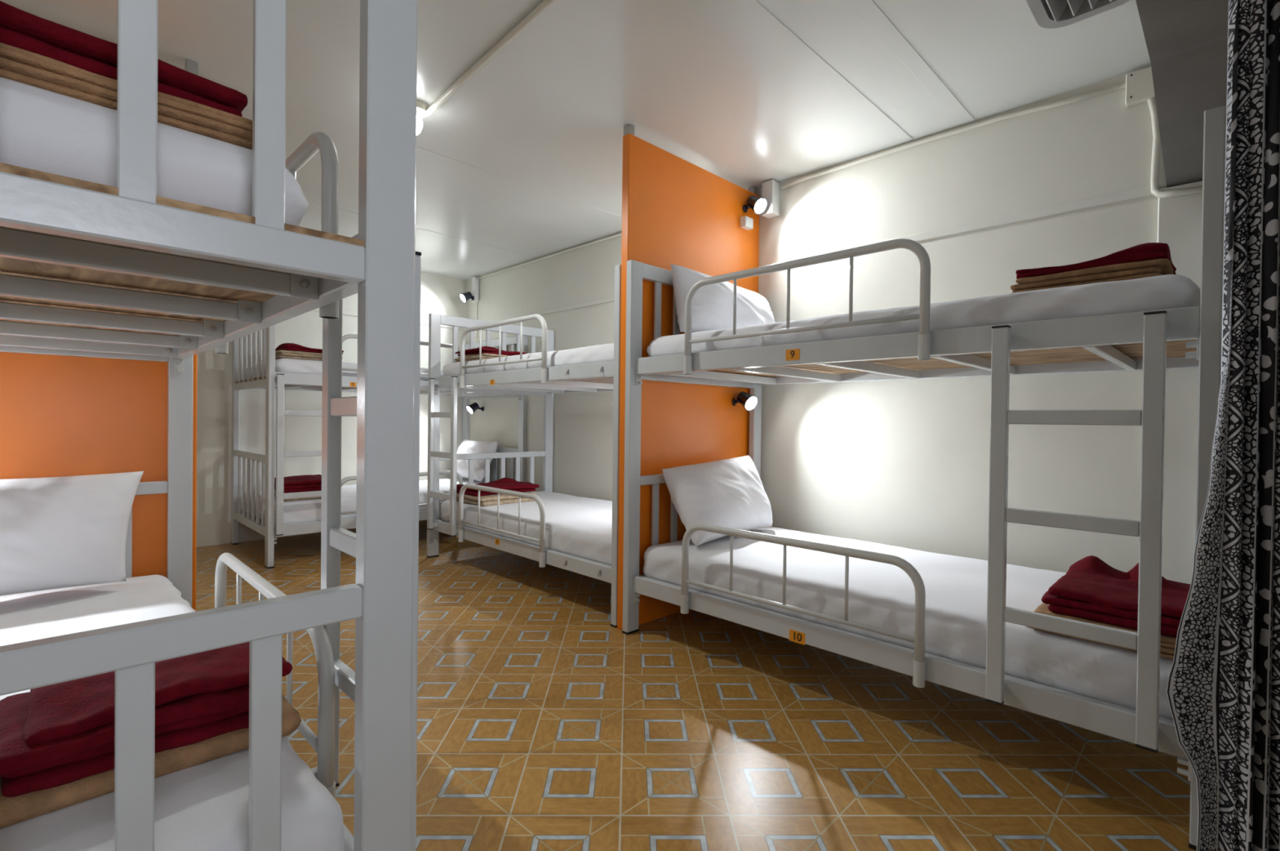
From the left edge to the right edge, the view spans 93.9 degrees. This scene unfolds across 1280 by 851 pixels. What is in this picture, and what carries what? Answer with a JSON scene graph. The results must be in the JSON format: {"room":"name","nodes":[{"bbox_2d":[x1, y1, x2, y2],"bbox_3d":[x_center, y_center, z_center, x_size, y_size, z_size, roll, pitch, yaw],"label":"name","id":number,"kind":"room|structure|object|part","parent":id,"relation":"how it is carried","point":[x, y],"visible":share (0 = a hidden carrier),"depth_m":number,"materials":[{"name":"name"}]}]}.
{"room":"dormitory","nodes":[
{"label":"dormitory","id":0,"kind":"room"},
{"bbox_2d":[196,271,466,546],"bbox_3d":[-3.442,-0.305,5.193,4.160,2.615,0.100,0,1,-45],"label":"wall","id":1,"kind":"structure","parent":0,"point":[439,294],"depth_m":5.39,"materials":[{"name":"white paint"}]},
{"bbox_2d":[313,307,465,329],"bbox_3d":[-3.362,-1.081,5.180,4.052,0.040,0.008,0,1,-45],"label":"trim","id":2,"kind":"structure","parent":1,"relation":"attached to","point":[344,312],"depth_m":5.79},
{"bbox_2d":[0,0,1151,279],"bbox_3d":[-0.366,-1.599,2.188,4.260,0.100,8.660,0,1,-45],"label":"ceiling","id":3,"kind":"structure","parent":0,"point":[702,82],"depth_m":2.69,"materials":[{"name":"white paint"}]},
{"bbox_2d":[157,57,622,217],"bbox_3d":[-1.395,-1.570,3.239,4.000,0.002,0.020,0,1,-45],"label":"trim","id":4,"kind":"structure","parent":3,"relation":"attached to","point":[168,62],"depth_m":3.37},
{"bbox_2d":[416,99,428,135],"bbox_3d":[-1.102,-1.493,2.925,0.128,0.142,0.128,0,1,-45],"label":"ceiling lamp","id":5,"kind":"object","parent":3,"relation":"attached to","point":[421,107],"visible":0.35,"depth_m":2.91,"materials":[{"name":"beige"}]},
{"bbox_3d":[-1.103,-1.464,2.925,0.076,0.084,0.076,0,1,-45],"label":"bulb","id":6,"kind":"part","parent":5,"relation":"part of","materials":[{"name":"white glass"}]},
{"bbox_2d":[307,201,537,257],"bbox_3d":[-2.384,-1.590,4.230,4.000,0.002,0.020,0,1,-45],"label":"trim","id":7,"kind":"structure","parent":3,"relation":"attached to","point":[308,202],"depth_m":5.04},
{"bbox_2d":[426,0,555,115],"bbox_3d":[-0.387,-1.528,2.219,0.036,0.044,1.933,0,1,-42],"label":"cable conduit","id":8,"kind":"object","parent":3,"relation":"attached to","point":[544,5],"visible":1,"depth_m":2.45,"materials":[{"name":"beige plastic"}]},
{"bbox_2d":[729,0,912,142],"bbox_3d":[0.450,-1.539,2.242,2.800,0.002,0.070,0,1,-45],"label":"trim","id":9,"kind":"structure","parent":3,"relation":"attached to","point":[753,9],"depth_m":2.54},
{"bbox_2d":[845,0,974,124],"bbox_3d":[0.662,-1.535,2.030,2.800,0.002,0.070,0,1,-45],"label":"trim","id":10,"kind":"structure","parent":3,"relation":"attached to","point":[868,10],"depth_m":2.48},
{"bbox_2d":[1026,0,1129,28],"bbox_3d":[1.134,-1.466,1.633,1.207,0.122,0.290,0,1,-45],"label":"air vent","id":11,"kind":"object","parent":3,"relation":"attached to","point":[1048,14],"visible":1,"depth_m":2.04,"materials":[{"name":"grey metal"}]},
{"bbox_2d":[195,518,1195,850],"bbox_3d":[-0.398,1.116,2.213,4.260,0.100,8.660,0,1,-45],"label":"floor","id":12,"kind":"structure","parent":0,"point":[543,724],"depth_m":2.04,"materials":[{"name":"tile"}]},
{"bbox_2d":[0,58,198,610],"bbox_3d":[-2.372,-0.265,2.184,1.220,2.615,0.050,0,1,-45],"label":"wall","id":13,"kind":"structure","parent":12,"relation":"on","point":[60,415],"depth_m":2.38,"materials":[{"name":"orange paint"}]},
{"bbox_3d":[-2.373,-0.215,2.184,1.220,2.515,0.050,0,1,-45],"label":"panel","id":14,"kind":"part","parent":13,"relation":"part of","materials":[{"name":"orange paint"}]},
{"bbox_2d":[0,0,421,850],"bbox_3d":[-1.564,0.109,1.395,1.217,1.900,2.182,0,1,-45],"label":"bunk bed","id":15,"kind":"object","parent":12,"relation":"on","point":[126,270],"visible":0.85,"depth_m":0.98,"materials":[{"name":"paint"}]},
{"bbox_3d":[-2.328,-0.294,2.135,1.016,0.056,0.034,0,1,-45],"label":"rail","id":16,"kind":"part","parent":15,"relation":"part of","materials":[{"name":"metal"}]},
{"bbox_3d":[-2.334,0.255,2.140,1.016,0.050,0.034,0,1,-45],"label":"rail","id":17,"kind":"part","parent":15,"relation":"part of","materials":[{"name":"metal"}]},
{"bbox_2d":[0,76,308,226],"bbox_3d":[-1.597,-0.398,1.368,0.985,0.153,2.057,0,1,-45],"label":"mattress","id":18,"kind":"object","parent":15,"relation":"on","point":[42,130],"visible":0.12,"depth_m":0.81,"materials":[{"name":"white fabric"}]},
{"bbox_2d":[0,42,252,149],"bbox_3d":[-0.942,-0.475,0.903,0.560,0.045,0.395,0,1,-45],"label":"folded blanket","id":19,"kind":"object","parent":18,"relation":"on","point":[18,64],"visible":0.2,"depth_m":0.83,"materials":[{"name":"beige fabric"}]},
{"bbox_2d":[0,0,248,116],"bbox_3d":[-0.952,-0.537,0.892,0.567,0.090,0.363,0,1,-45],"label":"folded blanket","id":20,"kind":"object","parent":19,"relation":"on","point":[20,28],"visible":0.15,"depth_m":0.83,"materials":[{"name":"red fabric"}]},
{"bbox_2d":[0,574,344,850],"bbox_3d":[-1.583,0.700,1.386,1.048,0.193,2.076,0,1,-45],"label":"mattress","id":21,"kind":"object","parent":15,"relation":"on","point":[203,806],"visible":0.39,"depth_m":1.01,"materials":[{"name":"white fabric"}]},
{"bbox_2d":[0,471,143,595],"bbox_3d":[-2.120,0.367,1.960,0.772,0.410,0.266,0,1,-45],"label":"pillow","id":22,"kind":"object","parent":21,"relation":"on","point":[55,532],"visible":1,"depth_m":2.02,"materials":[{"name":"white fabric"}]},
{"bbox_2d":[0,692,301,828],"bbox_3d":[-1.046,0.592,1.062,0.724,0.055,0.339,0,1,-45],"label":"folded blanket","id":23,"kind":"object","parent":21,"relation":"on","point":[13,810],"visible":0.2,"depth_m":0.99,"materials":[{"name":"beige fabric"}]},
{"bbox_2d":[0,641,293,796],"bbox_3d":[-0.921,0.513,1.127,0.422,0.122,0.311,0,1,-45],"label":"folded blanket","id":24,"kind":"object","parent":23,"relation":"on","point":[59,734],"visible":0.64,"depth_m":1.03,"materials":[{"name":"red fabric"}]},
{"bbox_3d":[-1.944,0.091,2.527,0.082,1.894,0.040,0,1,-45],"label":"post","id":25,"kind":"part","parent":15,"relation":"part of","materials":[{"name":"metal"}]},
{"bbox_3d":[-0.822,0.287,0.627,1.016,0.050,0.034,0,1,-45],"label":"rail","id":26,"kind":"part","parent":15,"relation":"part of","materials":[{"name":"metal"}]},
{"bbox_3d":[-0.816,-0.263,0.622,1.016,0.056,0.034,0,1,-45],"label":"rail","id":27,"kind":"part","parent":15,"relation":"part of","materials":[{"name":"metal"}]},
{"bbox_3d":[-1.191,-0.303,1.759,0.040,0.083,2.100,0,1,-45],"label":"rail","id":28,"kind":"part","parent":15,"relation":"part of","materials":[{"name":"metal"}]},
{"bbox_3d":[-1.075,0.650,1.696,0.032,0.428,1.133,0,1,-45],"label":"guard rail","id":29,"kind":"part","parent":15,"relation":"part of","materials":[{"name":"metal"}]},
{"bbox_3d":[-1.062,-0.457,1.687,0.032,0.428,1.133,0,1,-45],"label":"guard rail","id":30,"kind":"part","parent":15,"relation":"part of","materials":[{"name":"metal"}]},
{"bbox_3d":[-1.204,0.807,1.769,0.040,0.082,2.100,0,1,-45],"label":"rail","id":31,"kind":"part","parent":15,"relation":"part of","materials":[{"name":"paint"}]},
{"bbox_3d":[-0.432,0.123,1.013,0.082,1.894,0.040,0,1,-45],"label":"post","id":32,"kind":"part","parent":15,"relation":"part of","materials":[{"name":"metal"}]},
{"bbox_2d":[231,324,527,568],"bbox_3d":[-2.274,0.065,5.424,2.182,1.900,1.217,0,1,-45],"label":"bunk bed","id":33,"kind":"object","parent":12,"relation":"on","point":[271,380],"visible":0.52,"depth_m":4.61,"materials":[{"name":"paint"}]},
{"bbox_3d":[-3.431,0.051,5.068,0.040,1.894,0.082,0,1,-45],"label":"post","id":34,"kind":"part","parent":33,"relation":"part of","materials":[{"name":"metal"}]},
{"bbox_3d":[-3.051,0.767,4.686,0.034,0.060,1.016,0,1,-45],"label":"rail","id":35,"kind":"part","parent":33,"relation":"part of","materials":[{"name":"metal"}]},
{"bbox_3d":[-3.045,0.236,4.681,0.034,0.048,1.016,0,1,-45],"label":"rail","id":36,"kind":"part","parent":33,"relation":"part of","materials":[{"name":"metal"}]},
{"bbox_3d":[-3.039,-0.316,4.676,0.034,0.057,1.016,0,1,-45],"label":"rail","id":37,"kind":"part","parent":33,"relation":"part of","materials":[{"name":"metal"}]},
{"bbox_3d":[-2.655,0.067,4.291,0.040,1.894,0.082,0,1,-45],"label":"post","id":38,"kind":"part","parent":33,"relation":"part of","materials":[{"name":"metal"}]},
{"bbox_2d":[246,357,443,380],"bbox_3d":[-2.270,-0.438,5.438,2.087,0.149,1.048,0,1,-45],"label":"mattress","id":39,"kind":"object","parent":33,"relation":"on","point":[282,365],"visible":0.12,"depth_m":4.51,"materials":[{"name":"white fabric"}]},
{"bbox_2d":[261,349,342,361],"bbox_3d":[-2.698,-0.536,4.766,0.446,0.064,0.560,0,1,-45],"label":"folded blanket","id":40,"kind":"object","parent":39,"relation":"on","point":[281,353],"visible":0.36,"depth_m":4.52,"materials":[{"name":"beige fabric"}]},
{"bbox_2d":[275,342,343,354],"bbox_3d":[-2.673,-0.597,4.777,0.427,0.069,0.513,0,1,-45],"label":"folded blanket","id":41,"kind":"object","parent":40,"relation":"on","point":[285,346],"visible":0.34,"depth_m":4.53,"materials":[{"name":"red fabric"}]},
{"bbox_3d":[-2.662,-0.357,5.813,2.100,0.083,0.040,0,1,-45],"label":"rail","id":42,"kind":"part","parent":33,"relation":"part of","materials":[{"name":"metal"}]},
{"bbox_3d":[-1.914,0.769,5.062,2.100,0.082,0.040,0,1,-45],"label":"rail","id":43,"kind":"part","parent":33,"relation":"part of","materials":[{"name":"metal"}]},
{"bbox_2d":[245,477,484,524],"bbox_3d":[-2.280,0.656,5.451,2.099,0.193,1.041,0,1,-45],"label":"mattress","id":44,"kind":"object","parent":33,"relation":"on","point":[310,509],"visible":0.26,"depth_m":4.69,"materials":[{"name":"white fabric"}]},
{"bbox_2d":[274,489,321,501],"bbox_3d":[-2.710,0.534,4.786,0.420,0.064,0.538,0,1,-45],"label":"folded blanket","id":45,"kind":"object","parent":44,"relation":"on","point":[315,497],"visible":0.08,"depth_m":4.57,"materials":[{"name":"beige fabric"}]},
{"bbox_2d":[274,474,321,493],"bbox_3d":[-2.703,0.456,4.769,0.451,0.105,0.513,0,1,-45],"label":"folded blanket","id":46,"kind":"object","parent":45,"relation":"on","point":[309,482],"visible":0.6,"depth_m":4.60,"materials":[{"name":"red fabric"}]},
{"bbox_2d":[457,439,497,481],"bbox_3d":[-1.717,0.347,6.124,0.280,0.385,0.720,0,1,-45],"label":"pillow","id":47,"kind":"object","parent":44,"relation":"on","point":[466,446],"visible":0.68,"depth_m":5.97,"materials":[{"name":"white fabric"}]},
{"bbox_3d":[-1.901,-0.341,5.052,2.100,0.083,0.040,0,1,-45],"label":"rail","id":48,"kind":"part","parent":33,"relation":"part of","materials":[{"name":"metal"}]},
{"bbox_3d":[-1.945,-0.496,4.948,1.062,0.428,0.033,0,1,-45],"label":"guard rail","id":49,"kind":"part","parent":33,"relation":"part of","materials":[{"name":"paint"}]},
{"bbox_3d":[-1.958,0.611,4.958,1.062,0.428,0.033,0,1,-45],"label":"guard rail","id":50,"kind":"part","parent":33,"relation":"part of","materials":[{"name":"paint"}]},
{"bbox_3d":[-1.917,0.055,6.581,0.040,1.894,0.082,0,1,-45],"label":"post","id":51,"kind":"part","parent":33,"relation":"part of","materials":[{"name":"metal"}]},
{"bbox_3d":[-1.519,-0.846,6.184,0.034,0.075,1.016,0,1,-45],"label":"rail","id":52,"kind":"part","parent":33,"relation":"part of","materials":[{"name":"metal"}]},
{"bbox_3d":[-1.525,-0.312,6.189,0.034,0.057,1.016,0,1,-45],"label":"rail","id":53,"kind":"part","parent":33,"relation":"part of","materials":[{"name":"metal"}]},
{"bbox_3d":[-1.531,0.240,6.194,0.034,0.048,1.016,0,1,-45],"label":"rail","id":54,"kind":"part","parent":33,"relation":"part of","materials":[{"name":"metal"}]},
{"bbox_3d":[-1.141,0.071,5.804,0.040,1.894,0.082,0,1,-45],"label":"post","id":55,"kind":"part","parent":33,"relation":"part of","materials":[{"name":"metal"}]},
{"bbox_2d":[426,264,621,627],"bbox_3d":[-0.482,0.096,4.299,1.217,1.900,2.182,0,1,-45],"label":"bunk bed","id":56,"kind":"object","parent":12,"relation":"on","point":[545,381],"visible":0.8,"depth_m":4.30,"materials":[{"name":"paint"}]},
{"bbox_3d":[-1.614,0.076,4.680,0.082,1.894,0.040,0,1,-45],"label":"post","id":57,"kind":"part","parent":56,"relation":"part of","materials":[{"name":"metal"}]},
{"bbox_3d":[-1.215,-0.832,5.060,1.016,0.075,0.034,0,1,-45],"label":"rail","id":58,"kind":"part","parent":56,"relation":"part of","materials":[{"name":"metal"}]},
{"bbox_3d":[-1.228,0.254,5.069,1.016,0.048,0.034,0,1,-45],"label":"rail","id":59,"kind":"part","parent":56,"relation":"part of","materials":[{"name":"metal"}]},
{"bbox_3d":[-1.221,-0.298,5.065,1.016,0.057,0.034,0,1,-45],"label":"rail","id":60,"kind":"part","parent":56,"relation":"part of","materials":[{"name":"metal"}]},
{"bbox_3d":[-0.940,0.631,3.962,0.032,0.428,1.028,0,1,-45],"label":"guard rail","id":61,"kind":"part","parent":56,"relation":"part of","materials":[{"name":"metal"}]},
{"bbox_3d":[-0.927,-0.476,3.952,0.032,0.428,1.028,0,1,-45],"label":"guard rail","id":62,"kind":"part","parent":56,"relation":"part of","materials":[{"name":"metal"}]},
{"bbox_3d":[-0.858,0.792,3.937,0.040,0.082,2.100,0,1,-45],"label":"rail","id":63,"kind":"part","parent":56,"relation":"part of","materials":[{"name":"metal"}]},
{"bbox_3d":[-0.845,-0.319,3.927,0.040,0.083,2.100,0,1,-45],"label":"rail","id":64,"kind":"part","parent":56,"relation":"part of","materials":[{"name":"metal"}]},
{"bbox_2d":[440,490,612,565],"bbox_3d":[-0.483,0.687,4.317,1.061,0.194,2.107,0,1,-45],"label":"mattress","id":65,"kind":"object","parent":56,"relation":"on","point":[580,526],"visible":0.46,"depth_m":3.94,"materials":[{"name":"white fabric"}]},
{"bbox_2d":[456,491,536,506],"bbox_3d":[-1.127,0.553,4.649,0.507,0.067,0.486,0,1,-45],"label":"folded blanket","id":66,"kind":"object","parent":65,"relation":"on","point":[490,500],"visible":0.49,"depth_m":4.44,"materials":[{"name":"beige fabric"}]},
{"bbox_2d":[456,477,539,496],"bbox_3d":[-1.141,0.474,4.710,0.566,0.101,0.436,0,1,-45],"label":"folded blanket","id":67,"kind":"object","parent":66,"relation":"on","point":[507,483],"visible":0.72,"depth_m":4.65,"materials":[{"name":"red fabric"}]},
{"bbox_2d":[443,342,613,376],"bbox_3d":[-0.467,-0.407,4.311,1.054,0.149,2.104,0,1,-45],"label":"mattress","id":68,"kind":"object","parent":56,"relation":"on","point":[605,352],"visible":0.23,"depth_m":3.69,"materials":[{"name":"white fabric"}]},
{"bbox_2d":[453,352,509,362],"bbox_3d":[-1.129,-0.512,4.699,0.522,0.055,0.421,0,1,-45],"label":"folded blanket","id":69,"kind":"object","parent":68,"relation":"on","point":[484,356],"visible":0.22,"depth_m":4.47,"materials":[{"name":"beige fabric"}]},
{"bbox_2d":[454,346,528,355],"bbox_3d":[-1.105,-0.576,4.730,0.592,0.085,0.379,0,1,-45],"label":"folded blanket","id":70,"kind":"object","parent":69,"relation":"on","point":[487,349],"visible":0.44,"depth_m":4.54,"materials":[{"name":"red fabric"}]},
{"bbox_3d":[-0.837,0.078,5.456,0.082,1.894,0.040,0,1,-45],"label":"post","id":71,"kind":"part","parent":56,"relation":"part of","materials":[{"name":"metal"}]},
{"bbox_3d":[-0.084,-0.317,4.688,0.040,0.083,2.100,0,1,-45],"label":"rail","id":72,"kind":"part","parent":56,"relation":"part of","materials":[{"name":"metal"}]},
{"bbox_3d":[-0.102,0.107,3.166,0.082,1.894,0.040,0,1,-45],"label":"post","id":73,"kind":"part","parent":56,"relation":"part of","materials":[{"name":"metal"}]},
{"bbox_2d":[617,123,759,629],"bbox_3d":[0.332,-0.245,3.519,1.187,2.615,0.053,0,1,-45],"label":"wall","id":74,"kind":"structure","parent":12,"relation":"on","point":[675,211],"depth_m":3.32,"materials":[{"name":"orange paint"}]},
{"bbox_2d":[732,391,758,410],"bbox_3d":[0.649,-0.151,3.708,0.104,0.123,0.150,0,1,-45],"label":"reading lamp","id":75,"kind":"object","parent":74,"relation":"attached to","point":[749,402],"visible":1,"depth_m":3.68,"materials":[{"name":"black metal"}]},
{"bbox_2d":[740,215,753,230],"bbox_3d":[0.673,-1.276,3.769,0.085,0.066,0.045,0,1,-45],"label":"wall socket","id":76,"kind":"object","parent":74,"relation":"attached to","point":[746,222],"visible":1,"depth_m":3.75,"materials":[{"name":"white plastic"}]},
{"bbox_2d":[742,195,767,214],"bbox_3d":[0.721,-1.388,3.754,0.103,0.128,0.148,0,1,-45],"label":"reading lamp","id":77,"kind":"object","parent":74,"relation":"attached to","point":[758,205],"visible":1,"depth_m":3.73,"materials":[{"name":"black metal"}]},
{"bbox_2d":[622,105,1226,850],"bbox_3d":[1.095,0.129,2.685,1.217,1.900,2.182,0,1,-45],"label":"bunk bed","id":78,"kind":"object","parent":12,"relation":"on","point":[1153,342],"visible":0.79,"depth_m":1.96,"materials":[{"name":"paint"}]},
{"bbox_3d":[-0.037,0.109,3.066,0.082,1.894,0.040,0,1,-45],"label":"post","id":79,"kind":"part","parent":78,"relation":"part of","materials":[{"name":"metal"}]},
{"bbox_3d":[0.349,0.287,3.456,1.016,0.048,0.034,0,1,-45],"label":"rail","id":80,"kind":"part","parent":78,"relation":"part of","materials":[{"name":"metal"}]},
{"bbox_3d":[0.361,-0.799,3.446,1.016,0.075,0.034,0,1,-45],"label":"rail","id":81,"kind":"part","parent":78,"relation":"part of","materials":[{"name":"metal"}]},
{"bbox_3d":[0.355,-0.265,3.451,1.016,0.057,0.034,0,1,-45],"label":"rail","id":82,"kind":"part","parent":78,"relation":"part of","materials":[{"name":"metal"}]},
{"bbox_3d":[0.739,0.111,3.842,0.082,1.894,0.040,0,1,-45],"label":"post","id":83,"kind":"part","parent":78,"relation":"part of","materials":[{"name":"metal"}]},
{"bbox_3d":[0.581,0.663,2.405,0.032,0.428,1.083,0,1,-45],"label":"guard rail","id":84,"kind":"part","parent":78,"relation":"part of","materials":[{"name":"metal"}]},
{"bbox_3d":[0.594,-0.444,2.395,0.032,0.428,1.083,0,1,-45],"label":"guard rail","id":85,"kind":"part","parent":78,"relation":"part of","materials":[{"name":"metal"}]},
{"bbox_2d":[643,526,1173,719],"bbox_3d":[1.101,0.720,2.705,1.048,0.194,2.108,0,1,-45],"label":"mattress","id":86,"kind":"object","parent":78,"relation":"on","point":[882,595],"visible":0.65,"depth_m":2.32,"materials":[{"name":"white fabric"}]},
{"bbox_2d":[662,454,772,546],"bbox_3d":[0.457,0.390,3.291,0.780,0.419,0.313,0,1,-45],"label":"pillow","id":87,"kind":"object","parent":86,"relation":"on","point":[731,493],"visible":0.96,"depth_m":3.12,"materials":[{"name":"white fabric"}]},
{"bbox_2d":[1026,602,1176,659],"bbox_3d":[1.516,0.614,1.919,0.488,0.055,0.381,0,1,-45],"label":"folded blanket","id":88,"kind":"object","parent":86,"relation":"on","point":[1167,647],"visible":0.13,"depth_m":1.75,"materials":[{"name":"beige fabric"}]},
{"bbox_2d":[1041,555,1191,637],"bbox_3d":[1.554,0.520,1.918,0.468,0.147,0.376,0,1,-45],"label":"folded blanket","id":89,"kind":"object","parent":88,"relation":"on","point":[1091,588],"visible":0.77,"depth_m":1.84,"materials":[{"name":"red fabric"}]},
{"bbox_3d":[0.718,0.825,2.324,0.040,0.082,2.100,0,1,-45],"label":"rail","id":90,"kind":"part","parent":78,"relation":"part of","materials":[{"name":"metal"}]},
{"bbox_3d":[0.731,-0.286,2.314,0.040,0.083,2.100,0,1,-45],"label":"rail","id":91,"kind":"part","parent":78,"relation":"part of","materials":[{"name":"metal"}]},
{"bbox_2d":[646,274,1199,356],"bbox_3d":[1.117,-0.374,2.690,1.062,0.149,2.102,0,1,-45],"label":"mattress","id":92,"kind":"object","parent":78,"relation":"on","point":[1166,291],"visible":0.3,"depth_m":1.95,"materials":[{"name":"white fabric"}]},
{"bbox_2d":[670,262,775,333],"bbox_3d":[0.499,-0.665,3.400,0.882,0.370,0.237,0,1,-40],"label":"pillow","id":93,"kind":"object","parent":92,"relation":"on","point":[712,304],"visible":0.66,"depth_m":3.19,"materials":[{"name":"white fabric"}]},
{"bbox_2d":[1010,258,1173,293],"bbox_3d":[1.570,-0.462,2.055,0.543,0.065,0.408,0,1,-45],"label":"folded blanket","id":94,"kind":"object","parent":92,"relation":"on","point":[1138,269],"visible":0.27,"depth_m":1.85,"materials":[{"name":"beige fabric"}]},
{"bbox_2d":[1015,242,1176,278],"bbox_3d":[1.581,-0.526,2.062,0.522,0.075,0.397,0,1,-45],"label":"folded blanket","id":95,"kind":"object","parent":94,"relation":"on","point":[1148,251],"visible":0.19,"depth_m":1.83,"materials":[{"name":"red fabric"}]},
{"bbox_3d":[1.492,-0.284,3.074,0.040,0.083,2.100,0,1,-45],"label":"rail","id":96,"kind":"part","parent":78,"relation":"part of","materials":[{"name":"metal"}]},
{"bbox_3d":[1.475,0.140,1.553,0.082,1.894,0.040,0,1,-45],"label":"post","id":97,"kind":"part","parent":78,"relation":"part of","materials":[{"name":"metal"}]},
{"bbox_2d":[466,65,1166,572],"bbox_3d":[1.090,-0.238,3.671,0.100,2.615,8.660,0,1,-45],"label":"wall","id":98,"kind":"structure","parent":0,"point":[900,463],"depth_m":3.16,"materials":[{"name":"white paint"}]},
{"bbox_2d":[466,402,484,413],"bbox_3d":[-1.738,-0.181,6.303,0.184,0.128,0.104,0,1,-45],"label":"reading lamp","id":99,"kind":"object","parent":98,"relation":"attached to","point":[471,408],"visible":1,"depth_m":6.27,"materials":[{"name":"black metal"}]},
{"bbox_2d":[471,276,479,302],"bbox_3d":[-1.735,-1.448,6.381,0.050,0.274,0.137,0,1,-45],"label":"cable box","id":100,"kind":"object","parent":98,"relation":"attached to","point":[475,280],"visible":1,"depth_m":6.36,"materials":[{"name":"white plastic"}]},
{"bbox_2d":[459,291,474,302],"bbox_3d":[-1.844,-1.365,6.360,0.147,0.126,0.104,0,1,-45],"label":"reading lamp","id":101,"kind":"object","parent":100,"relation":"attached to","point":[465,296],"visible":1,"depth_m":6.33,"materials":[{"name":"black"}]},
{"bbox_2d":[478,232,622,279],"bbox_3d":[-0.494,-1.552,5.171,0.020,0.024,3.480,0,1,-45],"label":"crown molding","id":102,"kind":"structure","parent":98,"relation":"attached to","point":[620,233],"depth_m":5.44,"materials":[{"name":"beige"}]},
{"bbox_2d":[761,179,780,217],"bbox_3d":[0.831,-1.439,3.801,0.084,0.208,0.085,0,1,-45],"label":"cable box","id":103,"kind":"object","parent":98,"relation":"attached to","point":[770,188],"visible":0.96,"depth_m":3.77,"materials":[{"name":"white plastic"}]},
{"bbox_2d":[465,184,1159,328],"bbox_3d":[0.124,-1.035,4.563,0.008,0.040,5.810,0,1,-45],"label":"trim","id":104,"kind":"structure","parent":98,"relation":"attached to","point":[1144,191],"depth_m":2.91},
{"bbox_2d":[781,82,1125,189],"bbox_3d":[1.498,-1.495,3.176,0.022,0.050,1.701,0,1,-45],"label":"cable conduit","id":105,"kind":"object","parent":98,"relation":"attached to","point":[1117,86],"visible":0.98,"depth_m":3.01,"materials":[{"name":"beige plastic"}]},
{"bbox_2d":[1124,66,1155,106],"bbox_3d":[2.126,-1.440,2.538,0.040,0.130,0.098,0,1,-45],"label":"junction box","id":106,"kind":"object","parent":98,"relation":"attached to","point":[1140,87],"visible":0.87,"depth_m":2.53,"materials":[{"name":"beige plastic"}]},
{"bbox_2d":[1147,97,1202,197],"bbox_3d":[2.203,-1.168,2.430,0.051,0.480,0.242,0,1,-35],"label":"cable conduit","id":107,"kind":"object","parent":98,"relation":"attached to","point":[1155,191],"visible":0.88,"depth_m":2.50,"materials":[{"name":"beige plastic"}]},
{"bbox_2d":[1157,180,1202,583],"bbox_3d":[2.314,0.059,2.349,0.035,2.075,0.450,0,1,-45],"label":"wall","id":108,"kind":"structure","parent":98,"relation":"attached to","point":[1179,217],"depth_m":2.44,"materials":[{"name":"white paint"}]},
{"bbox_2d":[1135,0,1228,187],"bbox_3d":[1.483,-1.253,1.501,2.415,0.537,0.385,0,1,-45],"label":"beam","id":109,"kind":"structure","parent":98,"relation":"attached to","point":[1186,41],"depth_m":1.99,"materials":[{"name":"paint"}]},
{"bbox_2d":[1166,0,1279,850],"bbox_3d":[1.234,-0.056,1.199,0.084,2.300,0.246,0,1,-45],"label":"curtain","id":110,"kind":"object","parent":109,"relation":"hanging from","point":[1223,688],"visible":1,"depth_m":1.19,"materials":[{"name":"fabric"}]}
]}

